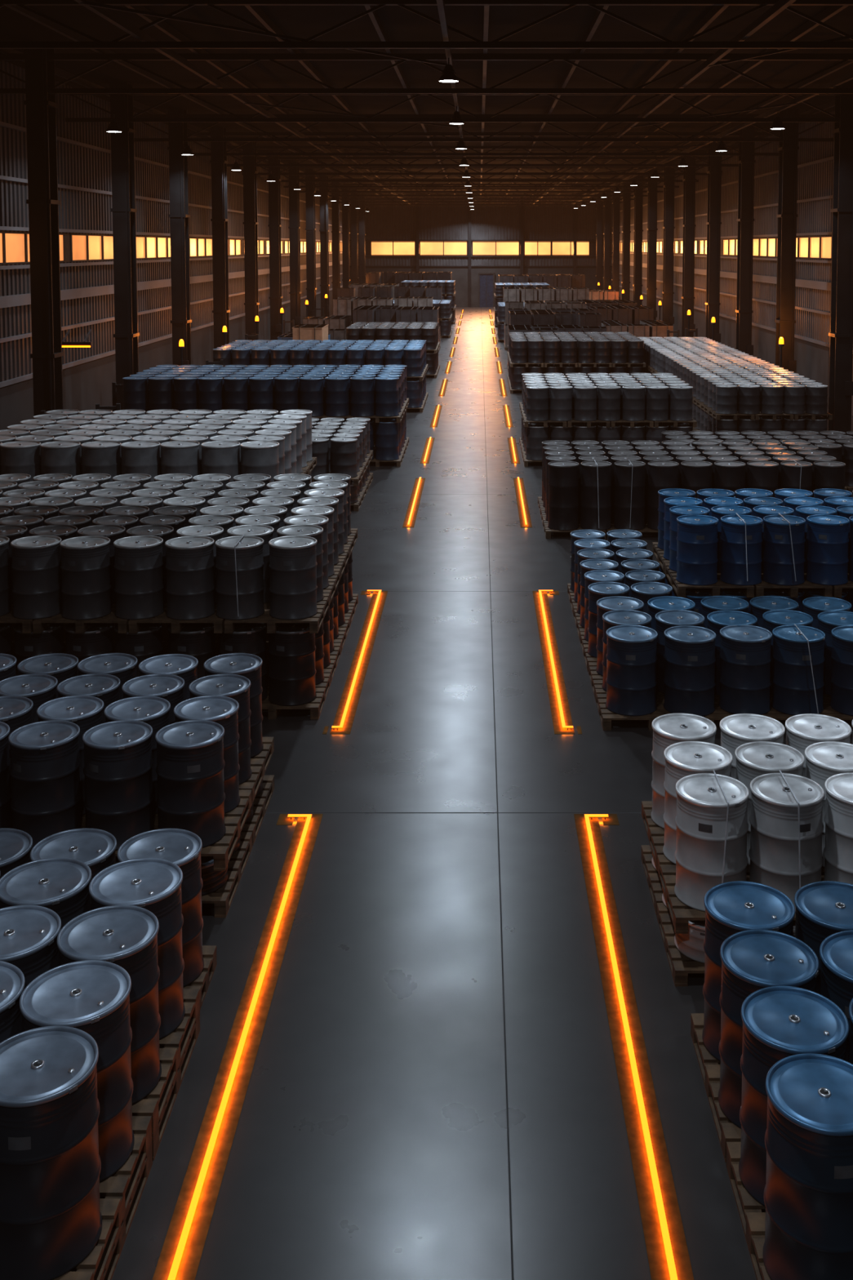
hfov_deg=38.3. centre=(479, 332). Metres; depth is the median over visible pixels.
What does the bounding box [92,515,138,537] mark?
drum
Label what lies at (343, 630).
wooden pallet
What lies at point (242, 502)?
drum
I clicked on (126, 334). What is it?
steel column
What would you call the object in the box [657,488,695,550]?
drum
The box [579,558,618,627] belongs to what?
drum
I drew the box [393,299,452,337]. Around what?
drums
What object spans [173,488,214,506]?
drum
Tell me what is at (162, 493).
drum
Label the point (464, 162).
lamp
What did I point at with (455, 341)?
floor strip
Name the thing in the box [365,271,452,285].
crates
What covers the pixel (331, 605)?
drum
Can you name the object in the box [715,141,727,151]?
lamp
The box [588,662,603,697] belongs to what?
wooden pallet
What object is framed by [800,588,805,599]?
drum
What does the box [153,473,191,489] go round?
drum
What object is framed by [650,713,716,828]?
drum
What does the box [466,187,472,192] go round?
lamp
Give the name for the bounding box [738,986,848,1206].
drum
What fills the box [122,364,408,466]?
drums
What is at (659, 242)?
window
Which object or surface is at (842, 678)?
drum
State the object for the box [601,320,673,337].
crates
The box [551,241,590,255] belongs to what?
window
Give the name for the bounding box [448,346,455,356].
floor strip
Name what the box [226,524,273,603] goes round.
drum
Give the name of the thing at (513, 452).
floor strip
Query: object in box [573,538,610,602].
drum
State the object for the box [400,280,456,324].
drums
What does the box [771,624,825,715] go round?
drum
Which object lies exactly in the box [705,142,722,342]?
steel column
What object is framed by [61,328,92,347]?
tube light
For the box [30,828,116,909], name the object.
drum
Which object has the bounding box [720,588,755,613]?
drum
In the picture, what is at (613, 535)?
drum
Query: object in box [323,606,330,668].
drum
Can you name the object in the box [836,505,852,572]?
drum
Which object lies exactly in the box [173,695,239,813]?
drum
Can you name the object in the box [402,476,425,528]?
floor strip
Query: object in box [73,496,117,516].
drum
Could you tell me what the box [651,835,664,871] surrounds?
drum
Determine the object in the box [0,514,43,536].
drum
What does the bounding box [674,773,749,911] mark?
drum
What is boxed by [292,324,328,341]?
crates
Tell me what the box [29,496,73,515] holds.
drum
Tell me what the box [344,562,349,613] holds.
drum
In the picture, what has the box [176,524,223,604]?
drum
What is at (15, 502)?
drum
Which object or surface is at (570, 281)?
crates
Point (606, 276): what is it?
steel column
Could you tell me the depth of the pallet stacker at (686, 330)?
57.06 m
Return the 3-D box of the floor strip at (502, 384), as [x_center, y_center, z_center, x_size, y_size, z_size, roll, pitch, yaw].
[0.980,2.254,50.580,0.240,0.047,6.040,0,4,0]
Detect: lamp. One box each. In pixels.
[106,114,121,132]
[181,141,193,155]
[231,158,241,170]
[266,171,275,181]
[293,182,301,189]
[314,187,320,195]
[330,194,336,200]
[438,57,458,82]
[448,106,464,124]
[455,134,466,149]
[459,155,469,165]
[462,167,471,177]
[464,177,471,186]
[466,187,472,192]
[613,184,620,192]
[630,177,637,186]
[650,167,659,177]
[678,155,688,166]
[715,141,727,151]
[770,112,785,129]
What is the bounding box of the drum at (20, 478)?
[0,473,31,488]
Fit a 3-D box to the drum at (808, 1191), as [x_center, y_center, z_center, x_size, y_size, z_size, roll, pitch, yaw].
[1.896,4.669,6.756,0.629,1.020,0.629,1,4,15]
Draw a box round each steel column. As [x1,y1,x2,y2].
[23,48,63,416]
[109,82,139,409]
[167,108,191,365]
[209,127,230,348]
[242,142,259,341]
[268,155,282,340]
[288,161,301,331]
[305,169,316,316]
[319,175,329,317]
[331,182,340,315]
[341,185,350,287]
[350,190,358,284]
[358,193,365,283]
[595,193,603,290]
[603,190,611,289]
[611,185,620,299]
[621,182,631,300]
[632,175,643,306]
[646,169,657,319]
[662,161,675,325]
[681,155,696,337]
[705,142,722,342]
[735,127,755,355]
[774,108,799,372]
[828,82,852,435]
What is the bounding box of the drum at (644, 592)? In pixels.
[631,582,672,613]
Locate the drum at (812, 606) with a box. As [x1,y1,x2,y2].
[802,596,852,628]
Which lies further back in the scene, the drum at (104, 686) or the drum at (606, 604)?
the drum at (606, 604)
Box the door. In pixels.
[478,272,494,306]
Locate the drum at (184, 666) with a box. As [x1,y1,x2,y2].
[137,653,198,700]
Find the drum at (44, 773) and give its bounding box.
[8,720,82,849]
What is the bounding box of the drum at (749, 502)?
[743,496,783,515]
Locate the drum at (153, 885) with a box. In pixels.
[88,857,185,1039]
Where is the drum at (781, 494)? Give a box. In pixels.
[774,488,813,506]
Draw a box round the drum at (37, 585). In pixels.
[10,535,62,619]
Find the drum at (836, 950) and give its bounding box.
[819,929,852,1062]
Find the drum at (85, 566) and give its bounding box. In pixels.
[59,535,111,620]
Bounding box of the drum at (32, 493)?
[2,488,44,505]
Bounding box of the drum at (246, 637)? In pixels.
[218,622,267,701]
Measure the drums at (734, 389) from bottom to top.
1.860 m
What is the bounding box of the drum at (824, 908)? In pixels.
[794,880,852,993]
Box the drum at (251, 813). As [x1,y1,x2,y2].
[244,803,253,823]
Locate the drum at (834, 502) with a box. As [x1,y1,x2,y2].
[824,496,852,515]
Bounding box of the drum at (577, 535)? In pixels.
[569,529,605,591]
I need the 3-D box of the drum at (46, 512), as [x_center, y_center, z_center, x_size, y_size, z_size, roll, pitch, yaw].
[-6.174,2.927,17.105,0.599,0.910,0.599,1,4,17]
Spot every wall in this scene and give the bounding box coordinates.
[0,60,342,430]
[349,196,613,306]
[619,111,852,415]
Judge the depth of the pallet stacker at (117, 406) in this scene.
29.64 m
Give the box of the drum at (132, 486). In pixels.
[99,480,140,497]
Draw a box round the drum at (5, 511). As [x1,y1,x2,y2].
[0,505,13,518]
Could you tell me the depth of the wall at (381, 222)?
117.60 m
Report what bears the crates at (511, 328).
on the floor
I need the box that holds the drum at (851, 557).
[848,515,852,582]
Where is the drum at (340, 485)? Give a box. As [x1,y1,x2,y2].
[308,480,348,544]
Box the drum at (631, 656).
[605,624,657,715]
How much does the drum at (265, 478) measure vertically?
0.910 m
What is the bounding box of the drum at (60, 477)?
[32,473,72,488]
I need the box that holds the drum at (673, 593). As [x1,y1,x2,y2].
[671,585,677,596]
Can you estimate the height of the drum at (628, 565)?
0.930 m
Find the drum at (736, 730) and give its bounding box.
[720,713,785,778]
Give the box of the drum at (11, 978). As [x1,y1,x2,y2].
[0,960,24,1042]
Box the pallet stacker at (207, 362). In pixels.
[205,360,222,364]
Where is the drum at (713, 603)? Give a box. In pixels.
[701,595,749,628]
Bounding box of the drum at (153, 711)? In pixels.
[103,696,170,815]
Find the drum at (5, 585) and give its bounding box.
[0,535,11,616]
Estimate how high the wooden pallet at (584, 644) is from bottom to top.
0.150 m
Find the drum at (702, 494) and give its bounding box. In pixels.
[697,488,735,506]
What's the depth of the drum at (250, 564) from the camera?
15.04 m
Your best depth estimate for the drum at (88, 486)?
18.86 m
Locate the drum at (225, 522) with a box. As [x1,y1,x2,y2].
[187,514,233,537]
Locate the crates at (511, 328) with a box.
[506,324,606,371]
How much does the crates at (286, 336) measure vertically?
1.546 m
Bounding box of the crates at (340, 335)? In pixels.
[328,328,346,341]
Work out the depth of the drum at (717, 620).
15.49 m
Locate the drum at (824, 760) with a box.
[804,741,852,866]
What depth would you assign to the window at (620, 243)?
111.10 m
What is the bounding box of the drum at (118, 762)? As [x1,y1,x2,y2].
[82,720,154,850]
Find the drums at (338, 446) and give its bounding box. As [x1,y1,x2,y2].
[311,417,373,511]
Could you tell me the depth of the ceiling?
34.33 m
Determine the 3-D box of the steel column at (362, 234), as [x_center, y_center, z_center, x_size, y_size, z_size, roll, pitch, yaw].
[-10.800,-7.455,113.055,0.900,10.700,0.900,0,4,0]
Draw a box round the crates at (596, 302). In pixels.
[576,299,637,306]
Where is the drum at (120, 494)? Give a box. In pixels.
[88,488,130,506]
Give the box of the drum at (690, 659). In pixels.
[663,625,716,716]
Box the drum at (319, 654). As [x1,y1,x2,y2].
[315,621,324,685]
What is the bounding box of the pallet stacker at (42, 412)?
[40,410,45,414]
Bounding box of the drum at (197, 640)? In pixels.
[167,622,216,678]
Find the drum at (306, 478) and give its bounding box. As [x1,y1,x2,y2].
[273,473,311,491]
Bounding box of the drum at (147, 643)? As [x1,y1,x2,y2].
[113,622,163,676]
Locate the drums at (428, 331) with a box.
[346,321,439,377]
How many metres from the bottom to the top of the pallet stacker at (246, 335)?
2.000 m
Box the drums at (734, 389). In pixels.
[637,337,832,435]
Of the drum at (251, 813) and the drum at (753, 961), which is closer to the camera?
the drum at (753, 961)
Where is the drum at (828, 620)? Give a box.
[817,610,852,695]
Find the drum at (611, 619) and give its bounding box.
[601,609,652,691]
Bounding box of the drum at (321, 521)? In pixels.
[283,514,328,589]
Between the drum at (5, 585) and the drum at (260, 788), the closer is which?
the drum at (260, 788)
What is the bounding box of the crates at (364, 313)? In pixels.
[352,305,440,352]
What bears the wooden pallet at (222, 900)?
on the floor
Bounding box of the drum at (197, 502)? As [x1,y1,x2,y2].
[162,496,205,516]
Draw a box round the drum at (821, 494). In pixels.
[813,488,852,506]
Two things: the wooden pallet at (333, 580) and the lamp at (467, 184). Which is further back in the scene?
the lamp at (467, 184)
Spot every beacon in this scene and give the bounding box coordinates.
[178,339,184,365]
[222,325,226,345]
[254,315,258,333]
[280,307,284,335]
[305,300,308,317]
[324,293,327,316]
[640,295,643,306]
[658,301,662,319]
[687,310,690,337]
[711,316,715,340]
[778,337,784,367]
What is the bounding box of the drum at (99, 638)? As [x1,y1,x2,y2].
[64,622,115,675]
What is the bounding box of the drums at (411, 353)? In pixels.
[213,339,428,412]
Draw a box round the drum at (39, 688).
[0,673,57,723]
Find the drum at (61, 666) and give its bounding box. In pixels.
[17,653,78,697]
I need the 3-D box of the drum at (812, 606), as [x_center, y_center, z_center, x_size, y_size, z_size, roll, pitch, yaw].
[4.618,4.058,16.285,0.629,0.930,0.629,1,4,14]
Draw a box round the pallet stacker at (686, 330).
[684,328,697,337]
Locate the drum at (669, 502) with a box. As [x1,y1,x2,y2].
[663,496,702,559]
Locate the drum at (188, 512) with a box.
[152,505,196,527]
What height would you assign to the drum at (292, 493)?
0.910 m
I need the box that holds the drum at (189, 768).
[155,720,226,848]
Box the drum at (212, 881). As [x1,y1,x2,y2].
[200,845,228,896]
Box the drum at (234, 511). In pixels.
[199,505,243,527]
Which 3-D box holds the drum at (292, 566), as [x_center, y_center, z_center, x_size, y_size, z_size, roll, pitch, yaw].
[-2.321,3.054,15.280,0.599,0.910,0.599,-2,4,-26]
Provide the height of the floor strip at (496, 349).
0.047 m
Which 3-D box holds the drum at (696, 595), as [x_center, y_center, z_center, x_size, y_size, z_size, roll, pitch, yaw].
[3.038,4.030,17.035,0.574,0.880,0.574,1,4,15]
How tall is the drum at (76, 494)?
0.910 m
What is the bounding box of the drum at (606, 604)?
[595,595,644,675]
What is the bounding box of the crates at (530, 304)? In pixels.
[503,300,586,350]
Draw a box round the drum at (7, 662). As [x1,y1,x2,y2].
[0,653,16,680]
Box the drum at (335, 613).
[333,586,338,639]
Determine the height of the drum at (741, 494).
0.860 m
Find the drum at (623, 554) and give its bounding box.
[615,548,653,573]
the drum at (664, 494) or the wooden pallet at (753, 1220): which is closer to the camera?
the wooden pallet at (753, 1220)
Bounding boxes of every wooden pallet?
[0,604,34,633]
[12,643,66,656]
[32,603,129,633]
[53,1115,151,1279]
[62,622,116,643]
[71,1142,152,1279]
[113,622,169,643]
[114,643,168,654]
[115,789,252,871]
[128,602,225,633]
[131,988,199,1136]
[151,1010,199,1160]
[182,945,217,1008]
[201,831,252,917]
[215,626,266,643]
[224,593,329,633]
[239,737,274,803]
[240,774,274,845]
[262,673,330,719]
[266,616,350,651]
[266,643,341,682]
[323,568,340,603]
[333,546,349,577]
[343,528,357,555]
[344,593,358,625]
[567,583,577,612]
[573,605,584,640]
[580,631,596,671]
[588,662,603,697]
[595,688,671,730]
[641,800,664,866]
[641,844,663,915]
[652,542,669,572]
[657,854,795,933]
[657,902,704,986]
[664,563,754,597]
[690,1013,741,1162]
[703,693,793,722]
[726,1142,771,1279]
[753,571,832,597]
[819,693,852,728]
[821,866,824,881]
[831,572,852,597]
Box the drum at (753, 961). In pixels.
[718,929,819,1128]
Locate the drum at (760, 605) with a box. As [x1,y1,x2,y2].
[750,595,799,627]
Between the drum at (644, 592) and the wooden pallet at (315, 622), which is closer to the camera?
the wooden pallet at (315, 622)
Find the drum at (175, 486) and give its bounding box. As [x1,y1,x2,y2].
[142,480,182,497]
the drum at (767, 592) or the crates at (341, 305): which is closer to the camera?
the drum at (767, 592)
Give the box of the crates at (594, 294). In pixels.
[589,288,618,300]
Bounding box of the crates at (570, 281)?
[498,274,585,288]
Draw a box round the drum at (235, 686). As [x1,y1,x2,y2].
[188,673,251,784]
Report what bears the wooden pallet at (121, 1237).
on the floor
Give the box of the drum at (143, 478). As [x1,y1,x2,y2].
[111,473,151,489]
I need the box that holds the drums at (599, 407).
[519,373,697,466]
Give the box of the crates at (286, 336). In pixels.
[277,333,330,340]
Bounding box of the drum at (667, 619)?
[654,609,705,693]
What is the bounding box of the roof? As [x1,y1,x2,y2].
[0,0,852,204]
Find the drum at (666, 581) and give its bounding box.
[663,572,671,586]
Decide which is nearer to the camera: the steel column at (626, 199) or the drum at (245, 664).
the drum at (245, 664)
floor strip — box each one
[151,813,323,1279]
[322,590,387,733]
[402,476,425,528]
[419,436,435,463]
[429,404,442,427]
[438,378,448,395]
[444,360,452,373]
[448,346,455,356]
[453,336,457,343]
[455,327,460,333]
[491,328,495,333]
[492,336,497,343]
[493,347,499,356]
[496,360,502,373]
[498,378,507,395]
[502,404,513,427]
[507,436,519,463]
[513,476,532,528]
[532,590,582,733]
[573,813,693,1279]
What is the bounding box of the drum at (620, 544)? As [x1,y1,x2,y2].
[610,538,647,561]
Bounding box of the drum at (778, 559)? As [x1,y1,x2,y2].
[762,514,805,586]
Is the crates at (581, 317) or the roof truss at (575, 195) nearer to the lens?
the crates at (581, 317)
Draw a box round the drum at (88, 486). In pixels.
[57,480,98,497]
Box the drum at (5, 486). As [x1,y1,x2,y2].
[0,480,17,497]
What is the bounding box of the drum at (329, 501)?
[297,496,339,564]
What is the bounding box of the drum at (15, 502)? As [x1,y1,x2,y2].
[0,496,31,515]
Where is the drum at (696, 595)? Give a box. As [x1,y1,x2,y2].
[684,588,711,613]
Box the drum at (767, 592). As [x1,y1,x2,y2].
[764,588,804,612]
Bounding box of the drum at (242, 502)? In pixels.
[207,496,248,515]
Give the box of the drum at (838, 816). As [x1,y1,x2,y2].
[823,773,852,884]
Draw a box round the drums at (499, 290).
[493,282,550,327]
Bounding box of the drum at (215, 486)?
[182,480,222,497]
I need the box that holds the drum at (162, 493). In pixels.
[131,488,173,506]
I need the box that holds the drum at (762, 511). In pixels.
[753,505,794,572]
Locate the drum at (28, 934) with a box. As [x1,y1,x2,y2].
[0,905,61,991]
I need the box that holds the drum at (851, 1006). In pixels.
[848,998,852,1064]
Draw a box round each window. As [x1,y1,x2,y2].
[0,231,71,264]
[70,233,113,262]
[136,235,170,259]
[189,237,212,257]
[227,238,243,256]
[243,239,266,255]
[266,240,284,254]
[284,240,300,253]
[300,240,306,253]
[315,241,319,253]
[328,241,332,252]
[339,242,342,252]
[370,241,415,255]
[419,241,467,255]
[471,241,519,255]
[524,241,551,255]
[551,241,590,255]
[619,242,622,252]
[630,241,634,252]
[642,241,647,253]
[657,240,662,253]
[662,240,678,253]
[678,240,697,254]
[697,239,720,255]
[720,238,737,256]
[753,237,777,257]
[795,235,831,259]
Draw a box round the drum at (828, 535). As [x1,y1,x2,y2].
[805,514,849,585]
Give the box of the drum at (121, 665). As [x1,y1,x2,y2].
[76,653,137,699]
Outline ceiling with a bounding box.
[0,5,852,195]
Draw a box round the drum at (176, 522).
[139,514,185,537]
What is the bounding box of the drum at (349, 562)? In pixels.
[347,552,353,602]
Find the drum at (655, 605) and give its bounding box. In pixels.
[647,595,695,630]
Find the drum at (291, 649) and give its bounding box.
[267,622,316,706]
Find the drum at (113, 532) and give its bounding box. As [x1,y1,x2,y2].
[76,524,125,604]
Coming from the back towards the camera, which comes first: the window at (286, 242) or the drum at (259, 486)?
the window at (286, 242)
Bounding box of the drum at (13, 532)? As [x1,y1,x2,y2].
[0,524,26,604]
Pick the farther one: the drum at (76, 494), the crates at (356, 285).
the crates at (356, 285)
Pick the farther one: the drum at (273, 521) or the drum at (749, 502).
the drum at (749, 502)
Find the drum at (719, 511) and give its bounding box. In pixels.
[711,505,752,572]
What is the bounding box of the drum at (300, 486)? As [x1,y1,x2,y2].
[266,480,305,498]
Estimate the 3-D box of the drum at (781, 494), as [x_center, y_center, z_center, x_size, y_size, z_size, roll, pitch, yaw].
[4.826,2.882,18.819,0.574,0.860,0.574,2,5,28]
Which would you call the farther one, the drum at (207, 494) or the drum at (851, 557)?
the drum at (207, 494)
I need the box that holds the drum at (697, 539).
[675,514,719,585]
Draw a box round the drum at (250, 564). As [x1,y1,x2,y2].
[214,535,264,620]
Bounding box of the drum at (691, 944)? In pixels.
[674,908,705,963]
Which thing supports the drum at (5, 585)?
on the wooden pallet
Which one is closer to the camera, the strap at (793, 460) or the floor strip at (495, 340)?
the strap at (793, 460)
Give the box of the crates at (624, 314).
[586,304,653,324]
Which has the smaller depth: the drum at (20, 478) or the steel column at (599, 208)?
the drum at (20, 478)
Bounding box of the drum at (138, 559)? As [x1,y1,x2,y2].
[113,535,164,619]
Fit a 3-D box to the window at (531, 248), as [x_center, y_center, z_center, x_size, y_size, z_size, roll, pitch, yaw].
[5.625,-8.053,117.665,2.620,1.350,0.120,0,4,0]
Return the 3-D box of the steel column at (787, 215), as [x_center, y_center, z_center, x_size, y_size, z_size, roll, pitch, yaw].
[11.100,-2.641,44.224,0.900,10.700,0.900,0,4,0]
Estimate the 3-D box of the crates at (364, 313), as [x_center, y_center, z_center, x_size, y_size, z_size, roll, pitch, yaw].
[-4.510,-0.160,67.894,4.580,2.446,4.592,0,4,0]
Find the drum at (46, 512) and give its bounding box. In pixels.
[13,505,58,525]
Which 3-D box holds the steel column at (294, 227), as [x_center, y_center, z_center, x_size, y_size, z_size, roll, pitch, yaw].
[-10.800,-4.567,71.756,0.900,10.700,0.900,0,4,0]
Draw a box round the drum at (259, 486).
[225,480,265,497]
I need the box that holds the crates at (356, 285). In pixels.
[348,283,399,299]
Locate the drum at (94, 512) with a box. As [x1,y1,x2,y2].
[58,505,103,525]
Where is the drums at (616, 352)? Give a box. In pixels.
[506,332,645,393]
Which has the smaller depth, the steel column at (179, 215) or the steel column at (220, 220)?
the steel column at (179, 215)
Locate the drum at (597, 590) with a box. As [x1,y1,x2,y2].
[587,582,630,657]
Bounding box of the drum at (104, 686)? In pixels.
[56,673,119,723]
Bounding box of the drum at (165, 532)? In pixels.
[125,524,173,603]
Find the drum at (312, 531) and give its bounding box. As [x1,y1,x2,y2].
[276,524,324,602]
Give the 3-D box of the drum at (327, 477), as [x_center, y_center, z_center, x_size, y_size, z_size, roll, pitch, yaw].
[-2.342,2.757,19.528,0.599,0.910,0.599,0,4,1]
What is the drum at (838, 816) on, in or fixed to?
on the wooden pallet
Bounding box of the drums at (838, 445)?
[661,431,852,493]
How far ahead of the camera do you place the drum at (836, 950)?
7.93 m
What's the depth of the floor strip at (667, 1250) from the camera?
8.55 m
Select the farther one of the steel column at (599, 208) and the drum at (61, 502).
the steel column at (599, 208)
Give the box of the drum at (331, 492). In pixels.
[303,488,344,555]
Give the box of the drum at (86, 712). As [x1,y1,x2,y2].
[36,695,103,815]
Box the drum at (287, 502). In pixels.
[252,496,293,517]
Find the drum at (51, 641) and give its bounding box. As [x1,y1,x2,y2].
[13,622,64,675]
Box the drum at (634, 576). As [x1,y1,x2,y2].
[625,569,666,597]
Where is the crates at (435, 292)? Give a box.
[357,285,442,300]
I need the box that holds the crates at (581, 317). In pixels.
[507,308,601,332]
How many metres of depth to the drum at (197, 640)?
15.11 m
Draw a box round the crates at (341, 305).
[333,296,432,324]
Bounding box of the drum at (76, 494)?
[44,488,86,506]
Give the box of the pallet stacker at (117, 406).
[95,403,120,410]
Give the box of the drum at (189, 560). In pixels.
[164,535,215,620]
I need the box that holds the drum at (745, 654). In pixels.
[719,624,772,715]
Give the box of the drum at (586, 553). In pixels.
[577,548,614,614]
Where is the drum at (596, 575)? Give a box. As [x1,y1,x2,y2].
[583,569,624,641]
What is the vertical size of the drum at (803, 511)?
0.860 m
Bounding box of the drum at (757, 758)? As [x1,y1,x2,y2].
[734,741,804,865]
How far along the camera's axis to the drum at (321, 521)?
16.42 m
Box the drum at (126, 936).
[56,905,161,1105]
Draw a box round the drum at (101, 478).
[71,473,111,489]
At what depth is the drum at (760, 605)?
16.23 m
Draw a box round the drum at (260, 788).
[255,778,262,796]
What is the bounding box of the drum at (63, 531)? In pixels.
[28,524,77,554]
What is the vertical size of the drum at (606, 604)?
0.930 m
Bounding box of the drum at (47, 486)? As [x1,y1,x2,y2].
[17,480,58,497]
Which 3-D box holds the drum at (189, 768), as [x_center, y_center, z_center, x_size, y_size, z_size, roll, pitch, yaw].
[-2.564,4.013,10.889,0.599,0.930,0.599,-1,4,-18]
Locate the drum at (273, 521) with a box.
[235,514,279,538]
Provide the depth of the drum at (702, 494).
18.79 m
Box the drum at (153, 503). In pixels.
[119,496,162,515]
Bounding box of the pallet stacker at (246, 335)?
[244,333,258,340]
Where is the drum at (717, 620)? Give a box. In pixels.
[706,610,757,695]
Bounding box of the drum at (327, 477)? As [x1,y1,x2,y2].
[313,473,351,535]
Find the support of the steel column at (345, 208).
on the floor
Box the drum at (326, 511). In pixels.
[290,505,334,577]
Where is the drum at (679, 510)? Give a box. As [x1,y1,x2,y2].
[668,505,710,571]
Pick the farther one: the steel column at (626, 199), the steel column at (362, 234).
the steel column at (362, 234)
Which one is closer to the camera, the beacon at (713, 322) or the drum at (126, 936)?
the drum at (126, 936)
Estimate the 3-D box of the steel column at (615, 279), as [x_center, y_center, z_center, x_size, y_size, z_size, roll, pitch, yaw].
[11.100,-6.492,99.289,0.900,10.700,0.900,0,4,0]
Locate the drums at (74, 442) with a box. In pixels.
[0,408,316,482]
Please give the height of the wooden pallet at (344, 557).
0.150 m
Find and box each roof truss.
[0,0,852,48]
[0,53,852,93]
[64,93,840,122]
[133,114,834,142]
[186,132,779,155]
[226,146,738,166]
[241,156,722,175]
[264,166,698,182]
[283,172,679,187]
[299,178,662,192]
[315,183,648,196]
[328,187,634,199]
[339,192,622,203]
[349,196,613,205]
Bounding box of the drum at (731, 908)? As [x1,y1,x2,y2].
[702,880,795,1061]
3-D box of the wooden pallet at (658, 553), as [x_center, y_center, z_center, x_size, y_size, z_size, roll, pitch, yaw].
[3.232,3.407,18.568,1.035,0.150,1.240,0,4,0]
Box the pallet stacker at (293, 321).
[283,320,294,334]
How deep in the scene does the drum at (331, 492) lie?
18.24 m
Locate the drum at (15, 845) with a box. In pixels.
[0,827,32,878]
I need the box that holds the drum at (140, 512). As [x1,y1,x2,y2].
[104,505,149,525]
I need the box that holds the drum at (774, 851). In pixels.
[748,773,825,912]
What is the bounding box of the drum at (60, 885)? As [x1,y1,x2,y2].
[0,857,91,929]
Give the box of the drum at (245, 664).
[203,653,263,757]
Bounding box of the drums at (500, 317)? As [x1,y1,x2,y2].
[496,302,524,342]
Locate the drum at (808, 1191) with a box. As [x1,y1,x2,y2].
[762,1053,852,1279]
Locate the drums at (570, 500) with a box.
[537,440,845,538]
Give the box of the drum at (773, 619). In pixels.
[762,609,813,693]
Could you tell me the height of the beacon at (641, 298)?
2.700 m
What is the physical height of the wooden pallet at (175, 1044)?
0.160 m
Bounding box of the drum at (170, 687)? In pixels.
[121,673,184,724]
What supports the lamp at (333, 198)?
hanging from the roof
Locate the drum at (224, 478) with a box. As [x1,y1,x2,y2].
[192,473,231,490]
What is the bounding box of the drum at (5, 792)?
[0,721,12,828]
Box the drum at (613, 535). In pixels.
[606,528,642,550]
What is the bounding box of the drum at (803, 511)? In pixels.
[795,505,837,572]
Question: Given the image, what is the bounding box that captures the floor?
[69,306,852,1279]
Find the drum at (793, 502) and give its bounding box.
[784,496,824,515]
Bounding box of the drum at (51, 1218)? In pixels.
[0,1026,102,1279]
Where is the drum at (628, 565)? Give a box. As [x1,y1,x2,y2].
[621,558,660,584]
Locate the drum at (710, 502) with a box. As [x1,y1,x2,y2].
[703,496,743,515]
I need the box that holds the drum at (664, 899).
[662,887,668,908]
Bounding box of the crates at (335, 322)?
[302,315,351,329]
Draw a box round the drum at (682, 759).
[662,741,733,864]
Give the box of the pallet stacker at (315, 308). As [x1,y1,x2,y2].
[314,307,324,316]
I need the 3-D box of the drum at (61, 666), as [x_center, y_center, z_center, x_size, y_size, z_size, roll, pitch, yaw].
[-4.466,3.886,12.713,0.599,0.930,0.599,3,5,38]
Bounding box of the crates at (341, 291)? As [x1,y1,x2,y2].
[337,287,355,298]
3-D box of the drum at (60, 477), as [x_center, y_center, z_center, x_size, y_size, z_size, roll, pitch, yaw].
[-6.800,2.756,19.543,0.599,0.910,0.599,-1,4,-15]
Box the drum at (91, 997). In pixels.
[19,960,134,1182]
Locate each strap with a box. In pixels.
[234,533,244,617]
[594,459,599,526]
[628,459,632,524]
[713,769,728,883]
[736,512,747,581]
[778,512,796,581]
[779,769,800,888]
[793,459,801,488]
[794,623,818,713]
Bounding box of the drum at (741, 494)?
[734,488,773,506]
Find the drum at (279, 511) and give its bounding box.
[243,505,287,528]
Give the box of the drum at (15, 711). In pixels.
[0,695,33,815]
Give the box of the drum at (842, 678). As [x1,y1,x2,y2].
[830,625,852,715]
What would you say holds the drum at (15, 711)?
on the wooden pallet
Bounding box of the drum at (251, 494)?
[217,488,258,507]
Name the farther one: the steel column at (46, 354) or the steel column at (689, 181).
the steel column at (689, 181)
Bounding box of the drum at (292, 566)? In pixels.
[268,535,317,619]
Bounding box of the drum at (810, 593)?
[804,588,848,600]
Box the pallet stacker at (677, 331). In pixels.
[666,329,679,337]
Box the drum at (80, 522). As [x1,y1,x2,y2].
[44,514,90,537]
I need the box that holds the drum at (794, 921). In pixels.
[793,920,795,937]
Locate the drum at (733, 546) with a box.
[720,514,763,585]
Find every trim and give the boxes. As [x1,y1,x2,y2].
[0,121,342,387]
[349,196,612,306]
[611,155,833,347]
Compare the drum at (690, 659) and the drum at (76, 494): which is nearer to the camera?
the drum at (690, 659)
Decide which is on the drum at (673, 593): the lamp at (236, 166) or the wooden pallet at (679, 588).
the wooden pallet at (679, 588)
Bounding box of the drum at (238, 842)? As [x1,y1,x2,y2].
[231,833,240,853]
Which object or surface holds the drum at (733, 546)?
on the wooden pallet at (679, 588)
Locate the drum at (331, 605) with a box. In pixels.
[328,597,334,653]
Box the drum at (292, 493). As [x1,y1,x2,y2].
[260,488,300,508]
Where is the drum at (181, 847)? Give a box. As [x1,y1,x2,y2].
[116,828,204,987]
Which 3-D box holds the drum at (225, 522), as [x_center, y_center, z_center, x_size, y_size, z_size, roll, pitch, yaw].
[-3.606,2.969,16.498,0.599,0.910,0.599,0,4,-3]
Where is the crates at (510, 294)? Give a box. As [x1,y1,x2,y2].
[502,287,589,302]
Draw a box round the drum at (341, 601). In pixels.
[337,570,345,626]
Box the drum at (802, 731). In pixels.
[785,713,852,777]
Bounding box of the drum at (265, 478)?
[232,473,271,489]
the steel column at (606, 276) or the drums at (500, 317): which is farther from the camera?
the steel column at (606, 276)

